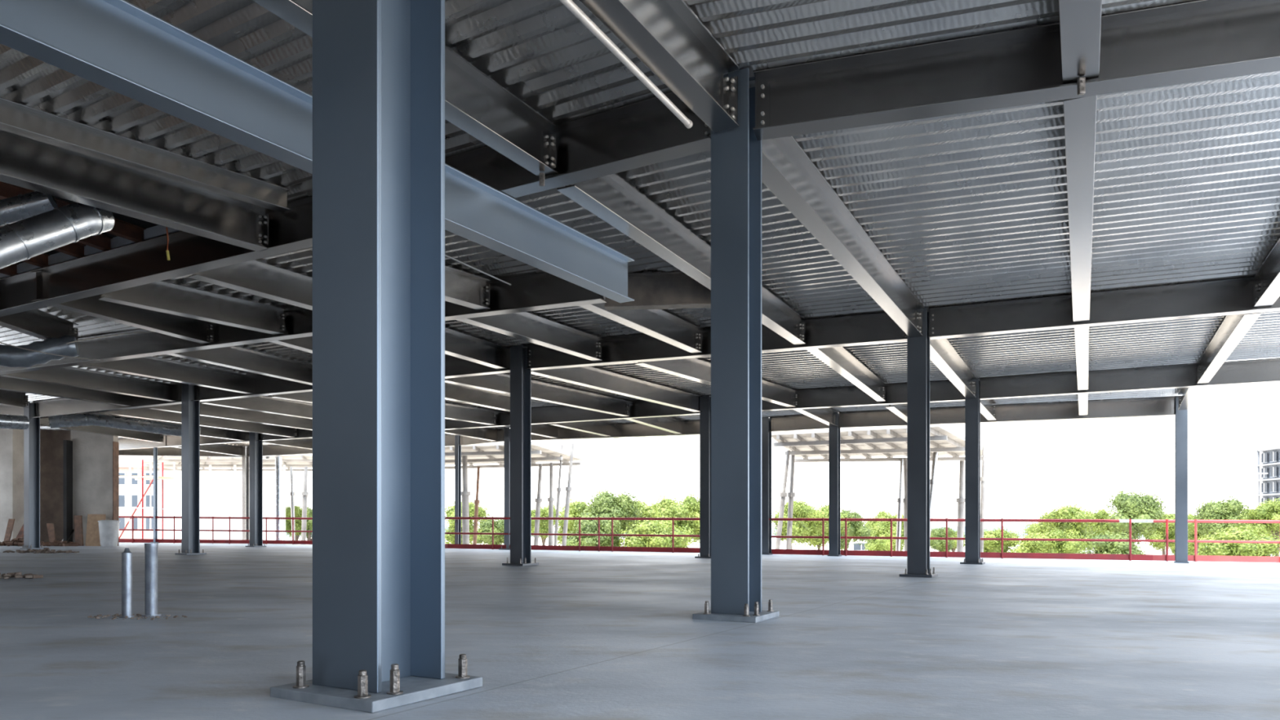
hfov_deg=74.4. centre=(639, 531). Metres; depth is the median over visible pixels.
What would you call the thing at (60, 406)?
girder
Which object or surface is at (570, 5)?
tube light
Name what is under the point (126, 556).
standpipe
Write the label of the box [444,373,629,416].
steel beam
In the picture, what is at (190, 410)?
steel column
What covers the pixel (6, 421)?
duct
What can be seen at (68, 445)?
trim
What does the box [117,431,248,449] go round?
girder
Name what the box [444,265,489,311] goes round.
steel beam
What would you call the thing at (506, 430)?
steel column
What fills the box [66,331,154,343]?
cable
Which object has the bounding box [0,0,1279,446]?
ceiling
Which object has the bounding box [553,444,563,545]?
prop
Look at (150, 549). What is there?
standpipe
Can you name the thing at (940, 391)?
girder
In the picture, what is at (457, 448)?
steel column
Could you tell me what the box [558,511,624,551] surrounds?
tree
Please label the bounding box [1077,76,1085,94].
erection lug
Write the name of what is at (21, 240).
duct
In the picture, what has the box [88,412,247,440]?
steel beam
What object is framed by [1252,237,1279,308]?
steel beam
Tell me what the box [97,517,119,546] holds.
plastic tub
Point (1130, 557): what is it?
guard rail
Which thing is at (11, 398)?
steel beam
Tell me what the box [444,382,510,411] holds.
steel beam
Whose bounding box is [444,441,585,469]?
canopy
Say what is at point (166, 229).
hanging cord
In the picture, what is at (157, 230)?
ceiling
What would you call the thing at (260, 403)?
steel beam
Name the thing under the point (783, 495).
prop
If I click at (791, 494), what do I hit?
prop
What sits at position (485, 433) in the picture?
steel beam
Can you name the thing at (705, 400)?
steel column
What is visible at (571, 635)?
floor
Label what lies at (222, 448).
steel beam
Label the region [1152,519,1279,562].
guard rail
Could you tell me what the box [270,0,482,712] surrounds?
steel column
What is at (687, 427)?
girder
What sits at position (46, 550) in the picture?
rubble heap
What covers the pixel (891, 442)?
canopy
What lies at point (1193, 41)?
girder
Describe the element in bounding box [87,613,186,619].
rubble heap
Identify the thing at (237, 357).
steel beam
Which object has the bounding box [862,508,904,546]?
tree
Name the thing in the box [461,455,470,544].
prop
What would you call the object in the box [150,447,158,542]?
steel column
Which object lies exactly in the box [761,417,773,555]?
steel column
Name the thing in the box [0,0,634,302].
steel beam
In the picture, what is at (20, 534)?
plank
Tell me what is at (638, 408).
girder
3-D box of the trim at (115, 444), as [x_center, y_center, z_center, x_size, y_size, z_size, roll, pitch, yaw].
[-17.839,-1.284,28.700,0.024,3.540,0.300,0,0,0]
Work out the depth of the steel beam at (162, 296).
12.19 m
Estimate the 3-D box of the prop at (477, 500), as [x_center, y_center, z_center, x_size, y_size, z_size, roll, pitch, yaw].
[-7.493,0.514,38.000,0.558,6.880,0.300,0,0,0]
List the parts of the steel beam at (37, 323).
shear plate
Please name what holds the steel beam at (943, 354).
attached to the ceiling at (971, 207)
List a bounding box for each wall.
[0,428,23,542]
[40,429,71,542]
[71,430,117,545]
[929,546,964,557]
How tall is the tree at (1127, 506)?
7.102 m
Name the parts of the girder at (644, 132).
shear plate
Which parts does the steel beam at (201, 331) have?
shear plate, shear plate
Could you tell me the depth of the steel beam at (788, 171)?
8.73 m
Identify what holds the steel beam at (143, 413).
attached to the ceiling at (971, 207)
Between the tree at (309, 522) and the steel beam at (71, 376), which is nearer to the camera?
the steel beam at (71, 376)
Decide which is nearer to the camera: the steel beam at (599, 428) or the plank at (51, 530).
the steel beam at (599, 428)
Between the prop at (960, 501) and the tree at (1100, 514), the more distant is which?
the tree at (1100, 514)
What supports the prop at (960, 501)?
on the ground
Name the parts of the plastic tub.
lid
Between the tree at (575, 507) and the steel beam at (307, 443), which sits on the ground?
the tree at (575, 507)
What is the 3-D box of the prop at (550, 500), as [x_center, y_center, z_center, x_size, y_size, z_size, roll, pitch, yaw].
[-4.056,0.411,38.300,0.356,7.079,0.308,0,0,0]
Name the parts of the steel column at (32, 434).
plate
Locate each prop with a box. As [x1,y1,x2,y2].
[289,466,295,540]
[301,466,308,540]
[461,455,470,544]
[472,466,479,544]
[533,463,542,545]
[547,462,554,545]
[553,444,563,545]
[561,443,573,546]
[774,450,790,549]
[786,450,795,549]
[895,458,903,551]
[902,458,906,551]
[929,451,938,537]
[956,460,964,551]
[980,440,986,551]
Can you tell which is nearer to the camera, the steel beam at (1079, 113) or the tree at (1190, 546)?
the steel beam at (1079, 113)
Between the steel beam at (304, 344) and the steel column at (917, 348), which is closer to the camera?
the steel column at (917, 348)
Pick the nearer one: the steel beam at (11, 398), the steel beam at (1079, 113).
the steel beam at (1079, 113)
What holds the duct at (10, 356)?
hanging from the steel beam at (37, 323)
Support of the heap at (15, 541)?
on the floor
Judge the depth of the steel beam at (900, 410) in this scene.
21.30 m
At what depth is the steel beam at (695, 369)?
16.88 m
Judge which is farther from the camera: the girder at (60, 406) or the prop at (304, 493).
the prop at (304, 493)
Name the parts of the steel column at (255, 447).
plate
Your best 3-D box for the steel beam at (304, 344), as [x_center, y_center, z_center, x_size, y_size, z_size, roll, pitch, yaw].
[-5.471,-3.265,14.733,0.190,0.404,2.592,0,0,22]
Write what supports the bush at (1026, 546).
on the ground
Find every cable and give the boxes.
[0,342,100,360]
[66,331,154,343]
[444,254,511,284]
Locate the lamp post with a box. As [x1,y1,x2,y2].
[1255,472,1267,506]
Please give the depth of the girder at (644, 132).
6.97 m
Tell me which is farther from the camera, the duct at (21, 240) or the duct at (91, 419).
the duct at (91, 419)
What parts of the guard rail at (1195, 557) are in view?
post, rail, rail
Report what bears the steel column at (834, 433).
on the floor
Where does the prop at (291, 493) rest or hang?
on the ground
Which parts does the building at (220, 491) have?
post, panel, panel, panel, post, panel, panel, post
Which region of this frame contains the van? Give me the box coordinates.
[848,542,868,550]
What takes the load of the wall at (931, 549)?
on the ground
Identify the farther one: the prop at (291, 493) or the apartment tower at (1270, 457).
the apartment tower at (1270, 457)
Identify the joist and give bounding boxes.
[0,181,146,242]
[0,198,112,250]
[0,225,86,257]
[0,262,18,275]
[22,253,49,267]
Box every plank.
[4,519,14,542]
[16,524,23,541]
[46,523,56,542]
[62,529,74,541]
[73,515,83,546]
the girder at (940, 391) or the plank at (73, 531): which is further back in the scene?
the plank at (73, 531)
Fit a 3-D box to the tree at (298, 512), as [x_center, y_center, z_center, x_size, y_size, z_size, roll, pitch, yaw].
[-24.596,0.986,60.047,1.839,5.959,1.852,0,0,-32]
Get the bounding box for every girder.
[0,195,312,316]
[0,306,312,374]
[0,404,23,415]
[31,383,181,418]
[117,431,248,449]
[119,446,242,457]
[191,346,510,402]
[245,433,454,457]
[256,400,699,440]
[444,91,711,198]
[444,271,606,320]
[457,428,503,445]
[524,312,906,370]
[531,419,699,440]
[604,271,711,310]
[753,0,1279,140]
[761,380,964,411]
[768,414,828,432]
[838,396,1175,428]
[928,276,1279,339]
[979,357,1279,399]
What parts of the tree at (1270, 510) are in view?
crown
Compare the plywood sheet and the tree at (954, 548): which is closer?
the plywood sheet
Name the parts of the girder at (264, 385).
shear plate, shear plate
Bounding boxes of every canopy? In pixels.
[133,453,312,471]
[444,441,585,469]
[771,424,991,462]
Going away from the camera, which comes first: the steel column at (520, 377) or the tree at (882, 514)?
the steel column at (520, 377)
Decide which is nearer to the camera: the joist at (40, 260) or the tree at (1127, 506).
the joist at (40, 260)
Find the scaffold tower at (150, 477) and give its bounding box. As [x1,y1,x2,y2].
[119,459,177,538]
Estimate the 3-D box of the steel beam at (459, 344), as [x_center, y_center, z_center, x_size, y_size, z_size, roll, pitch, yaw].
[-3.274,-3.245,14.416,0.190,0.411,3.577,0,0,27]
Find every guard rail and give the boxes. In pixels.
[119,515,312,544]
[444,516,448,548]
[447,516,828,555]
[840,517,1168,561]
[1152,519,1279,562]
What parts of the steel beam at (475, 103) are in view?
shear plate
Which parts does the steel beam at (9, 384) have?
shear plate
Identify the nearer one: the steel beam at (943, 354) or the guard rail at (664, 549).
the steel beam at (943, 354)
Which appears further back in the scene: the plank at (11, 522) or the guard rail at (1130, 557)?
the plank at (11, 522)
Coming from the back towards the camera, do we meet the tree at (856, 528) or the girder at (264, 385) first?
the tree at (856, 528)
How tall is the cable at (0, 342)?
0.258 m
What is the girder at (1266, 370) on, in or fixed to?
attached to the steel column at (972, 406)
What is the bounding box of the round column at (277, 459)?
[275,456,281,540]
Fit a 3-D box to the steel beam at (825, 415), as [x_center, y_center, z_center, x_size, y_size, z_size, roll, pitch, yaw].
[4.646,-3.172,22.181,0.190,0.412,3.931,0,0,27]
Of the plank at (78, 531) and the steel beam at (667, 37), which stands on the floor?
the plank at (78, 531)
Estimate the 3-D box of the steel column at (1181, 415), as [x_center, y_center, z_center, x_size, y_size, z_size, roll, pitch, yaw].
[13.319,-1.266,20.750,0.300,4.077,0.315,0,0,29]
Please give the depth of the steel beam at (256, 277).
10.93 m
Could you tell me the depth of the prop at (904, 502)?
33.12 m
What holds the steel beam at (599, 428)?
attached to the ceiling at (971, 207)
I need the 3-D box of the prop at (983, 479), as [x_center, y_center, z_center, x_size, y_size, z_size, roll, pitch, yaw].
[12.317,0.320,30.500,0.386,7.263,0.300,0,0,0]
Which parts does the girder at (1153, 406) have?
shear plate, shear plate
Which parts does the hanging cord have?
cord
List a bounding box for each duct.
[0,191,57,226]
[0,202,114,269]
[0,334,79,367]
[0,414,29,429]
[48,413,200,436]
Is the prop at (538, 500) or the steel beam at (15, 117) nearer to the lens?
the steel beam at (15, 117)
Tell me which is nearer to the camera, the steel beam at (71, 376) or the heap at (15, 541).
the steel beam at (71, 376)
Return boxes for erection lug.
[539,172,544,186]
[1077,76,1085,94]
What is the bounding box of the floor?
[0,542,1279,719]
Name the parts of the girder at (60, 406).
shear plate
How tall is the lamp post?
10.560 m
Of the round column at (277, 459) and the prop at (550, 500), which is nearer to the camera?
the round column at (277, 459)
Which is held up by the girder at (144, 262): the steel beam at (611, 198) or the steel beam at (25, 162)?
the steel beam at (25, 162)
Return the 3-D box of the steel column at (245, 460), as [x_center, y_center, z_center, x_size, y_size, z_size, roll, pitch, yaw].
[-16.646,-1.542,35.600,0.280,4.077,0.294,0,0,29]
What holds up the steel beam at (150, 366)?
on the girder at (264, 385)
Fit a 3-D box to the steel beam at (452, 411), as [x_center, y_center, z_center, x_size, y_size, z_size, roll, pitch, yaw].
[-5.433,-3.265,22.582,0.190,0.418,4.056,0,0,38]
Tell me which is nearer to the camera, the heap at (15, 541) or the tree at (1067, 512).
the heap at (15, 541)
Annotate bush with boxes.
[1010,528,1087,559]
[1075,529,1147,560]
[1193,524,1279,562]
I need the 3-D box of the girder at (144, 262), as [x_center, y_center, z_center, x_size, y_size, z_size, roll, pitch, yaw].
[-8.615,-3.289,11.672,12.853,0.544,0.190,0,0,29]
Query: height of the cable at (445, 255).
0.052 m
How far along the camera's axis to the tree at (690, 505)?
55.99 m
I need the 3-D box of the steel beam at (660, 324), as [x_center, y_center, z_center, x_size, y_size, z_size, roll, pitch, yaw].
[0.100,-3.214,12.718,0.190,0.411,3.435,0,0,30]
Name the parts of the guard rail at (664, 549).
post, post, post, post, rail, rail, post, post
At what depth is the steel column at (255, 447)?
28.99 m
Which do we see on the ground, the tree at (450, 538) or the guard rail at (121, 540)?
the tree at (450, 538)
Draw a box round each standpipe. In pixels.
[119,547,134,617]
[141,542,160,617]
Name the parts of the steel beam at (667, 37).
shear plate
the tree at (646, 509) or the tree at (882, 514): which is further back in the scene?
the tree at (882, 514)
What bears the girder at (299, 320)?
attached to the ceiling at (971, 207)
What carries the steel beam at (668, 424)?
attached to the ceiling at (971, 207)
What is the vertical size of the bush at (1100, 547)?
4.093 m
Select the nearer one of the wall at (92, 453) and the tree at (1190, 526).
the wall at (92, 453)
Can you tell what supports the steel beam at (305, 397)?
attached to the ceiling at (971, 207)
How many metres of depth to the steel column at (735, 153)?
6.30 m
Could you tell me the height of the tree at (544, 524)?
6.205 m
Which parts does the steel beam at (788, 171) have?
shear plate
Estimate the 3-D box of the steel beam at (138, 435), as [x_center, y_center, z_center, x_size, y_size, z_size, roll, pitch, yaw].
[-17.616,-3.377,27.120,0.190,0.404,6.256,0,0,9]
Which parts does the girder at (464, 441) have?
shear plate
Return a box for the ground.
[285,537,1279,561]
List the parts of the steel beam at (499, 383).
shear plate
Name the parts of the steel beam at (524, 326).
shear plate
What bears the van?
on the ground
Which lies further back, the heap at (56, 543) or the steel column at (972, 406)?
the heap at (56, 543)
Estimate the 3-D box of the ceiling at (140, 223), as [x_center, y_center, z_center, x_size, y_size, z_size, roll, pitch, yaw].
[-16.863,-3.801,8.871,21.956,0.265,13.150,0,0,29]
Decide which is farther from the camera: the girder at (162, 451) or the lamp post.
the lamp post
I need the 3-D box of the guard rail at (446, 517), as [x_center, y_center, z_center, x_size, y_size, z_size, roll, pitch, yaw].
[-9.855,0.010,31.494,8.201,1.142,0.100,0,0,38]
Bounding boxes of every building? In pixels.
[119,463,181,538]
[159,464,285,544]
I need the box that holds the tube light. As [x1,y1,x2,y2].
[559,0,693,128]
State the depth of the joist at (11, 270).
11.62 m
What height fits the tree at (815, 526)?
6.202 m
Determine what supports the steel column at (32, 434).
on the floor
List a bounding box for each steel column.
[19,401,44,549]
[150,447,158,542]
[174,382,205,555]
[242,446,248,539]
[245,431,266,546]
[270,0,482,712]
[454,435,461,543]
[498,427,510,550]
[502,344,538,565]
[692,67,779,622]
[694,395,711,558]
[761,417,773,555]
[827,413,841,556]
[898,307,937,577]
[960,378,985,564]
[1173,396,1189,563]
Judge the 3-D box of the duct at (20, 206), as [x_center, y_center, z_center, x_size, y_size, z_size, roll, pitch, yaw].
[-6.346,-3.135,8.306,1.074,0.541,0.259,0,0,-9]
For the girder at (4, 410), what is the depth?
23.87 m
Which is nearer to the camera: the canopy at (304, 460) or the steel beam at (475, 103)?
the steel beam at (475, 103)
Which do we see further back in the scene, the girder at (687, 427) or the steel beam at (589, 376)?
the girder at (687, 427)
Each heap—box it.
[0,537,53,546]
[0,572,43,578]
[2,547,79,553]
[44,540,79,546]
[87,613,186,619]
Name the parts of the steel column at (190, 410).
plate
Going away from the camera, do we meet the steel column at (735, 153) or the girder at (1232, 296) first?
the steel column at (735, 153)
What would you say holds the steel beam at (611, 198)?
attached to the ceiling at (971, 207)
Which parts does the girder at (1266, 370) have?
shear plate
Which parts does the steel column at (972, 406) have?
plate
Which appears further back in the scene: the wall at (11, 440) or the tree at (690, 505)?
the tree at (690, 505)
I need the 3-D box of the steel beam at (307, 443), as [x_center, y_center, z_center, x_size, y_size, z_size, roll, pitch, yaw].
[-12.260,-3.328,32.650,0.190,0.415,6.171,0,0,20]
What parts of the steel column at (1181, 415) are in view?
plate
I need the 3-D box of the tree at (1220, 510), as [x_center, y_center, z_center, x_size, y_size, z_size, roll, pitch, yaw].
[44.217,0.600,64.233,3.617,6.727,4.806,0,0,30]
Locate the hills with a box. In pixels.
[285,525,1143,537]
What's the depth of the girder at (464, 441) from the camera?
29.27 m
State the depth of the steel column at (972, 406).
18.57 m
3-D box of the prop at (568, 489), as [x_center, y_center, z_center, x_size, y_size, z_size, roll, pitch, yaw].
[-3.289,0.067,36.500,0.879,7.780,0.300,0,0,0]
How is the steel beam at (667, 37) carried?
attached to the ceiling at (971, 207)
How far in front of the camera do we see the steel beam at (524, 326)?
13.64 m
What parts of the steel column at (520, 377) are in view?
plate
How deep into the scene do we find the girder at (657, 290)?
11.21 m
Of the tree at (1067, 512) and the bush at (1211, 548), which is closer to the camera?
the bush at (1211, 548)
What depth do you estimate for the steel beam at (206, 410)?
23.87 m
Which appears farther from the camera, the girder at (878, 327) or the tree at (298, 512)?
the tree at (298, 512)
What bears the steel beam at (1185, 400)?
attached to the ceiling at (971, 207)
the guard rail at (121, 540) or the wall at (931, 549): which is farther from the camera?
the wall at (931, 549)
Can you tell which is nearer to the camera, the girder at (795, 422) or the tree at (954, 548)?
the girder at (795, 422)
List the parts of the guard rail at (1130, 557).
post, post, post, rail, rail, post, post, rail, post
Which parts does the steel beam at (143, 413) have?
shear plate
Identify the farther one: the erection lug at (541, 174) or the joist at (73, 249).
the joist at (73, 249)
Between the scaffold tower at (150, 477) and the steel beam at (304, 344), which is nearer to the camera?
the steel beam at (304, 344)
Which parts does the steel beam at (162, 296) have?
shear plate, shear plate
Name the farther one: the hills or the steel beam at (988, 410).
the hills
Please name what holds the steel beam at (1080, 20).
attached to the ceiling at (971, 207)
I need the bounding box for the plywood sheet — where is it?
[85,514,106,546]
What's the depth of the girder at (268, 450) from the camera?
34.33 m
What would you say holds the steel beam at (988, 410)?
attached to the ceiling at (971, 207)
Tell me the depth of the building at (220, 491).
51.96 m
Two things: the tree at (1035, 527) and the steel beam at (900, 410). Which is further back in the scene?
the tree at (1035, 527)
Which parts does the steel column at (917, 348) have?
plate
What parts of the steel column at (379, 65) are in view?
plate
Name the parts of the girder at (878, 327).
shear plate, shear plate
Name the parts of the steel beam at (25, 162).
shear plate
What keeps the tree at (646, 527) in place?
on the ground
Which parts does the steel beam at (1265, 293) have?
shear plate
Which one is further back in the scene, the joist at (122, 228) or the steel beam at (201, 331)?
the steel beam at (201, 331)
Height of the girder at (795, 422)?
0.455 m
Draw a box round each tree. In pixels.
[285,503,309,540]
[301,504,312,540]
[444,498,489,544]
[476,515,503,544]
[531,504,559,545]
[553,498,594,544]
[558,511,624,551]
[575,488,642,538]
[617,515,692,552]
[626,497,657,533]
[648,492,699,545]
[771,497,817,549]
[792,502,850,549]
[826,506,875,550]
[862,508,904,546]
[863,522,904,551]
[929,524,955,551]
[950,528,964,551]
[983,526,1023,558]
[1022,513,1088,552]
[1041,502,1097,553]
[1087,506,1115,536]
[1103,488,1166,546]
[1140,511,1174,555]
[1168,538,1205,555]
[1187,512,1210,555]
[1192,495,1248,539]
[1235,506,1275,539]
[1246,497,1279,556]
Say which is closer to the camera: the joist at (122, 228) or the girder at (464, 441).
the joist at (122, 228)
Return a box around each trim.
[63,440,72,542]
[112,441,119,546]
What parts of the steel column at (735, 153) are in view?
plate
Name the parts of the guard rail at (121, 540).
post, post, post, rail, rail, post, post, post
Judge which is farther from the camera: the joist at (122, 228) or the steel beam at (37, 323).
the steel beam at (37, 323)
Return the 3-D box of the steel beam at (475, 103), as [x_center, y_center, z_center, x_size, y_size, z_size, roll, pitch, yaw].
[-2.238,-3.236,4.603,0.190,0.422,5.902,0,0,30]
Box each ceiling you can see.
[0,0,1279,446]
[0,224,180,278]
[17,190,159,263]
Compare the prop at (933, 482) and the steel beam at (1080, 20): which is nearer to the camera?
the steel beam at (1080, 20)
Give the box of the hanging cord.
[165,226,169,260]
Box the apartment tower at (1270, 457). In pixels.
[1247,441,1279,552]
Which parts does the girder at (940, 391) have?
shear plate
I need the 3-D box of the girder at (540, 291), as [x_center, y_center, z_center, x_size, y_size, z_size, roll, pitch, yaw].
[-2.686,-3.235,11.925,4.842,0.481,0.190,0,0,24]
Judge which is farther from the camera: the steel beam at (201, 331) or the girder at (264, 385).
the girder at (264, 385)
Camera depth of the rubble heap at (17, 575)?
10.43 m
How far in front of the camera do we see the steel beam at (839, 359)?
16.46 m
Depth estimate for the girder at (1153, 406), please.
21.96 m
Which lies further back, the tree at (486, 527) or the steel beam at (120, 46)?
the tree at (486, 527)
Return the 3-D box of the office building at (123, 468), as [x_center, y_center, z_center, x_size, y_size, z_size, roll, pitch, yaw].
[-42.443,-0.831,77.000,5.259,9.562,14.500,0,0,0]
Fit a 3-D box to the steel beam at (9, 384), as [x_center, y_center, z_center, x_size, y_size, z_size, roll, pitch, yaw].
[-13.601,-3.340,19.564,0.190,0.412,3.789,0,0,28]
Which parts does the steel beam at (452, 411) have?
shear plate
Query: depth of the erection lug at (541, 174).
7.08 m
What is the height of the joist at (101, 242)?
0.179 m
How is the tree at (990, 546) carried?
on the ground
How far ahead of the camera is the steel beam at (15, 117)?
7.52 m
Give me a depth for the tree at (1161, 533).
71.31 m
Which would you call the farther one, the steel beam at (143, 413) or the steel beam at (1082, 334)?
the steel beam at (143, 413)
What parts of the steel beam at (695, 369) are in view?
shear plate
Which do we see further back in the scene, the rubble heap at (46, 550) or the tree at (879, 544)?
the tree at (879, 544)
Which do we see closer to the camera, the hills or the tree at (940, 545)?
the tree at (940, 545)
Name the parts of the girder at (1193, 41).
shear plate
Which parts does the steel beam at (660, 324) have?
shear plate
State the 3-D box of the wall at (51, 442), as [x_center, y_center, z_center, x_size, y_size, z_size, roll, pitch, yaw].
[-21.692,-1.690,30.450,3.147,4.309,0.500,0,0,0]
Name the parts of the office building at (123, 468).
pane, pane, pane, pane, pane, pane, pane, pane, pane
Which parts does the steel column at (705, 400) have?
plate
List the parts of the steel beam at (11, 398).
shear plate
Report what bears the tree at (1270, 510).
on the ground
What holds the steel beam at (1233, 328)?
attached to the ceiling at (971, 207)
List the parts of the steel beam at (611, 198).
shear plate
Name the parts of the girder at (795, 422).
shear plate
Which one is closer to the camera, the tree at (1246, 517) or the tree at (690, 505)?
the tree at (690, 505)
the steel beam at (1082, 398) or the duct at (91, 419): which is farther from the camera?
the duct at (91, 419)
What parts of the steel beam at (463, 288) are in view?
shear plate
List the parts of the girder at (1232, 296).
shear plate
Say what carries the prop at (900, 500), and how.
on the ground
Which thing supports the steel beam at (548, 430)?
attached to the ceiling at (971, 207)
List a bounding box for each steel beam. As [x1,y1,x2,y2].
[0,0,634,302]
[0,97,289,213]
[0,129,268,252]
[0,308,78,345]
[0,366,180,401]
[0,374,135,406]
[0,389,28,408]
[31,270,213,344]
[40,417,164,443]
[77,355,257,394]
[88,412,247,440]
[97,280,285,335]
[102,407,297,437]
[147,401,312,430]
[163,435,269,459]
[167,346,312,385]
[188,259,312,310]
[200,395,312,418]
[252,0,557,177]
[262,438,312,449]
[268,336,312,353]
[270,391,312,403]
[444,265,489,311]
[444,327,510,369]
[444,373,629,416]
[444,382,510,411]
[444,403,496,425]
[444,427,503,443]
[456,311,602,360]
[509,423,568,439]
[531,365,702,413]
[549,420,619,438]
[556,173,805,344]
[577,296,702,353]
[578,0,739,133]
[624,416,683,434]
[634,357,798,408]
[761,136,923,337]
[794,408,838,426]
[806,346,885,401]
[885,404,906,422]
[929,338,976,399]
[980,399,995,420]
[1058,0,1102,84]
[1063,95,1097,322]
[1074,326,1088,390]
[1078,393,1088,415]
[1177,386,1199,410]
[1196,312,1262,384]
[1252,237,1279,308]
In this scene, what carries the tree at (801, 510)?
on the ground
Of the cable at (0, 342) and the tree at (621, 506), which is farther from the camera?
the tree at (621, 506)

